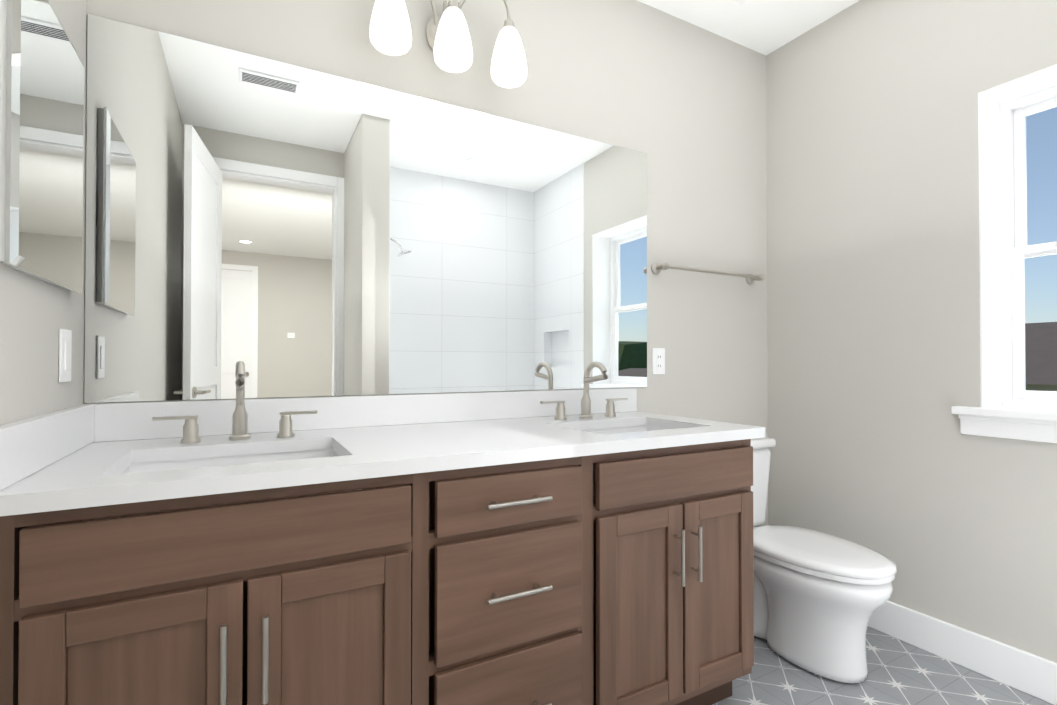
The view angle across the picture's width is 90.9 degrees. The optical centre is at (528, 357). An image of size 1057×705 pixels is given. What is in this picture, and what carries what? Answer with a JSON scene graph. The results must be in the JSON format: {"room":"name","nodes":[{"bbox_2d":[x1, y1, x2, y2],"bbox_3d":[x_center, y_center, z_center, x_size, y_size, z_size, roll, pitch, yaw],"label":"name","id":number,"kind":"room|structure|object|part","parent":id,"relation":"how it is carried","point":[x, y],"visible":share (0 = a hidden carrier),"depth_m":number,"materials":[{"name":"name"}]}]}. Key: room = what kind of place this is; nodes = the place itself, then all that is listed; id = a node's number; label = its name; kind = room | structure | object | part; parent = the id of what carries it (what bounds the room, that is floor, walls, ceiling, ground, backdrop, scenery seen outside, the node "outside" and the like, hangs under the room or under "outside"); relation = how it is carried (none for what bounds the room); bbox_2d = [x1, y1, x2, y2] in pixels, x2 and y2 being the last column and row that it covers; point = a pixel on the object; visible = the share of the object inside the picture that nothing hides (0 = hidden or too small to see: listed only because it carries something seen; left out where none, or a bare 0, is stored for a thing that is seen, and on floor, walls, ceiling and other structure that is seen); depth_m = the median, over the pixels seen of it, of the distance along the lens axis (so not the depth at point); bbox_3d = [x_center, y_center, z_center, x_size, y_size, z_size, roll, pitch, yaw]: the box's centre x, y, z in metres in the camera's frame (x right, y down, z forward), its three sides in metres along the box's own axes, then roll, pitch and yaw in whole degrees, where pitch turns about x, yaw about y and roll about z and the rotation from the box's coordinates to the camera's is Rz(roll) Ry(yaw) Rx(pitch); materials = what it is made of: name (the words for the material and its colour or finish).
{"room":"bathroom","nodes":[
{"label":"bathroom","id":0,"kind":"room"},
{"bbox_2d":[0,0,86,424],"bbox_3d":[-0.615,-0.228,0.253,0.100,2.705,2.480,0,-1,-29],"label":"wall","id":1,"kind":"structure","parent":0,"point":[36,314],"depth_m":1.08,"materials":[{"name":"paint"}]},
{"bbox_2d":[0,0,83,293],"bbox_3d":[-0.986,-0.438,1.069,0.026,0.561,0.436,0,-1,-29],"label":"mirrored medicine cabinet","id":2,"kind":"object","parent":1,"relation":"attached to","point":[41,136],"visible":1,"depth_m":0.99,"materials":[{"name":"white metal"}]},
{"bbox_2d":[0,404,95,488],"bbox_3d":[-0.999,0.167,1.084,0.026,0.099,0.646,0,-1,-29],"label":"backsplash","id":3,"kind":"structure","parent":1,"relation":"attached to","point":[28,446],"depth_m":1.01,"materials":[{"name":"white stone"}]},
{"bbox_2d":[59,329,71,381],"bbox_3d":[-1.077,-0.005,1.212,0.008,0.122,0.078,0,-1,-29],"label":"switch plate","id":4,"kind":"object","parent":1,"relation":"attached to","point":[65,343],"visible":1,"depth_m":1.20,"materials":[{"name":"white plastic"}]},
{"bbox_2d":[84,0,767,525],"bbox_3d":[0.071,-0.210,2.097,3.070,2.705,0.100,0,-1,-29],"label":"wall","id":5,"kind":"structure","parent":0,"point":[680,102],"depth_m":2.31,"materials":[{"name":"paint"}]},
{"bbox_2d":[92,389,635,440],"bbox_3d":[-0.339,0.174,1.799,1.816,0.099,0.021,0,-1,-29],"label":"backsplash","id":6,"kind":"structure","parent":5,"relation":"attached to","point":[133,421],"depth_m":1.66,"materials":[{"name":"white stone"}]},
{"bbox_2d":[84,14,646,402],"bbox_3d":[-0.322,-0.390,1.823,1.910,1.023,0.006,0,-1,-29],"label":"vanity mirror","id":7,"kind":"object","parent":5,"relation":"attached to","point":[280,229],"visible":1,"depth_m":1.65,"materials":[{"name":"clear glass"}]},
{"bbox_2d":[369,0,526,87],"bbox_3d":[-0.264,-1.142,1.759,0.544,0.332,0.186,0,-1,-29],"label":"sconce","id":8,"kind":"object","parent":5,"relation":"attached to","point":[447,38],"visible":1,"depth_m":1.70,"materials":[{"name":"white glass"}]},
{"bbox_2d":[652,348,664,373],"bbox_3d":[0.578,0.015,2.308,0.072,0.116,0.008,0,-1,-29],"label":"electrical outlet plate","id":9,"kind":"object","parent":5,"relation":"attached to","point":[658,360],"visible":1,"depth_m":2.30,"materials":[{"name":"white plastic"}]},
{"bbox_2d":[651,262,764,283],"bbox_3d":[0.854,-0.395,2.422,0.671,0.051,0.080,0,-1,-29],"label":"towel rail","id":10,"kind":"object","parent":5,"relation":"attached to","point":[656,268],"visible":1,"depth_m":2.36,"materials":[{"name":"silver metal"}]},
{"bbox_2d":[637,0,859,54],"bbox_3d":[1.435,-1.643,-1.018,3.670,0.100,6.900,0,-1,-29],"label":"ceiling","id":11,"kind":"structure","parent":0,"point":[765,27],"depth_m":2.38,"materials":[{"name":"paint"}]},
{"bbox_2d":[733,0,747,4],"bbox_3d":[0.886,-1.555,2.110,0.260,0.013,0.260,0,-1,-29],"label":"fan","id":12,"kind":"object","parent":11,"relation":"attached to","point":[741,2],"visible":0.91,"depth_m":2.26,"materials":[{"name":"white"}]},
{"bbox_2d":[712,627,1052,704],"bbox_3d":[0.686,1.181,0.955,3.070,0.100,2.670,0,-1,-29],"label":"floor","id":13,"kind":"structure","parent":0,"point":[900,672],"depth_m":1.82,"materials":[{"name":"tile"}]},
{"bbox_2d":[0,433,764,704],"bbox_3d":[-0.204,0.696,1.502,1.818,0.883,0.661,0,-1,-29],"label":"bathroom vanity","id":14,"kind":"object","parent":13,"relation":"on","point":[586,545],"depth_m":1.13,"materials":[{"name":"brown wood"}]},
{"bbox_2d":[0,409,764,508],"bbox_3d":[-0.201,0.238,1.518,1.842,0.032,0.646,0,-1,-29],"label":"countertop","id":15,"kind":"structure","parent":14,"relation":"on","point":[368,447],"depth_m":1.34,"materials":[{"name":"white stone"}]},
{"bbox_2d":[96,441,351,488],"bbox_3d":[-0.669,0.331,1.204,0.486,0.184,0.356,0,-1,-29],"label":"sink","id":16,"kind":"object","parent":15,"relation":"in","point":[273,458],"depth_m":1.25,"materials":[{"name":"white ceramic"}]},
{"bbox_2d":[152,361,319,444],"bbox_3d":[-0.761,0.114,1.373,0.390,0.212,0.151,0,-1,-29],"label":"faucet","id":17,"kind":"object","parent":15,"relation":"on","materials":[{"name":"silver metal"}]},
{"bbox_2d":[540,362,627,420],"bbox_3d":[0.240,0.119,1.919,0.390,0.212,0.151,0,-1,-29],"label":"faucet","id":18,"kind":"object","parent":15,"relation":"on","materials":[{"name":"silver metal"}]},
{"bbox_2d":[568,421,715,440],"bbox_3d":[0.331,0.336,1.749,0.486,0.184,0.356,0,-1,-29],"label":"sink","id":19,"kind":"object","parent":15,"relation":"in","point":[630,429],"depth_m":1.88,"materials":[{"name":"white ceramic"}]},
{"bbox_2d":[751,437,896,682],"bbox_3d":[1.022,0.751,2.087,0.424,0.782,0.794,0,-1,-29],"label":"toilet","id":20,"kind":"object","parent":13,"relation":"on","point":[820,598],"visible":0.65,"depth_m":1.87,"materials":[{"name":"white ceramic"}]},
{"bbox_3d":[0.883,0.583,2.345,0.403,0.355,0.203,0,-1,-29],"label":"tank","id":21,"kind":"part","parent":20,"relation":"part of","materials":[{"name":"white ceramic"}]},
{"bbox_3d":[0.884,0.384,2.343,0.424,0.041,0.219,0,-1,-29],"label":"tank lid","id":22,"kind":"part","parent":20,"relation":"part of","materials":[{"name":"white ceramic"}]},
{"bbox_3d":[1.084,0.949,1.972,0.372,0.385,0.515,0,-1,-29],"label":"bowl","id":23,"kind":"part","parent":20,"relation":"part of","materials":[{"name":"white ceramic"}]},
{"bbox_3d":[1.085,0.747,1.971,0.382,0.018,0.520,0,-1,-29],"label":"seat","id":24,"kind":"part","parent":20,"relation":"part of","materials":[{"name":"white ceramic"}]},
{"bbox_3d":[1.085,0.720,1.972,0.388,0.029,0.530,0,-1,-29],"label":"lid","id":25,"kind":"part","parent":20,"relation":"part of","materials":[{"name":"white ceramic"}]},
{"bbox_2d":[766,0,1056,662],"bbox_3d":[1.878,-0.215,1.561,0.090,2.705,2.570,0,-1,-29],"label":"wall","id":26,"kind":"structure","parent":0,"point":[873,316],"depth_m":2.12,"materials":[{"name":"paint"}]},
{"bbox_2d":[868,601,1056,704],"bbox_3d":[1.615,1.072,1.920,0.016,0.137,1.634,0,-1,-29],"label":"baseboard","id":27,"kind":"structure","parent":26,"relation":"attached to","point":[1024,671],"depth_m":1.90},
{"bbox_2d":[952,64,1056,442],"bbox_3d":[1.880,-0.346,1.650,0.273,1.251,0.802,0,-1,-29],"label":"window unit","id":28,"kind":"structure","parent":26,"relation":"in","point":[1011,407],"depth_m":1.93,"materials":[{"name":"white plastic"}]},
{"bbox_3d":[1.973,-0.395,1.701,0.060,1.153,0.662,0,-1,-29],"label":"sash","id":29,"kind":"part","parent":28,"relation":"part of","materials":[{"name":"white plastic"}]},
{"bbox_3d":[35.361,4.581,21.230,76.800,0.100,120.000,0,-1,-29],"label":"ground","id":30,"kind":"structure","parent":0,"visible":0},
{"bbox_2d":[1026,384,1056,390],"bbox_3d":[19.523,2.444,7.264,21.000,3.900,29.600,0,-1,-29],"label":"grass","id":31,"kind":"structure","parent":30,"relation":"on","point":[1036,387],"depth_m":10.53,"materials":[{"name":"green plant"}]},
{"bbox_2d":[1025,322,1056,384],"bbox_3d":[19.523,0.344,7.285,21.800,2.700,30.400,0,-1,-29],"label":"roof","id":32,"kind":"structure","parent":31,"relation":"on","point":[1041,353],"depth_m":11.78,"materials":[{"name":"grey"}]}
]}

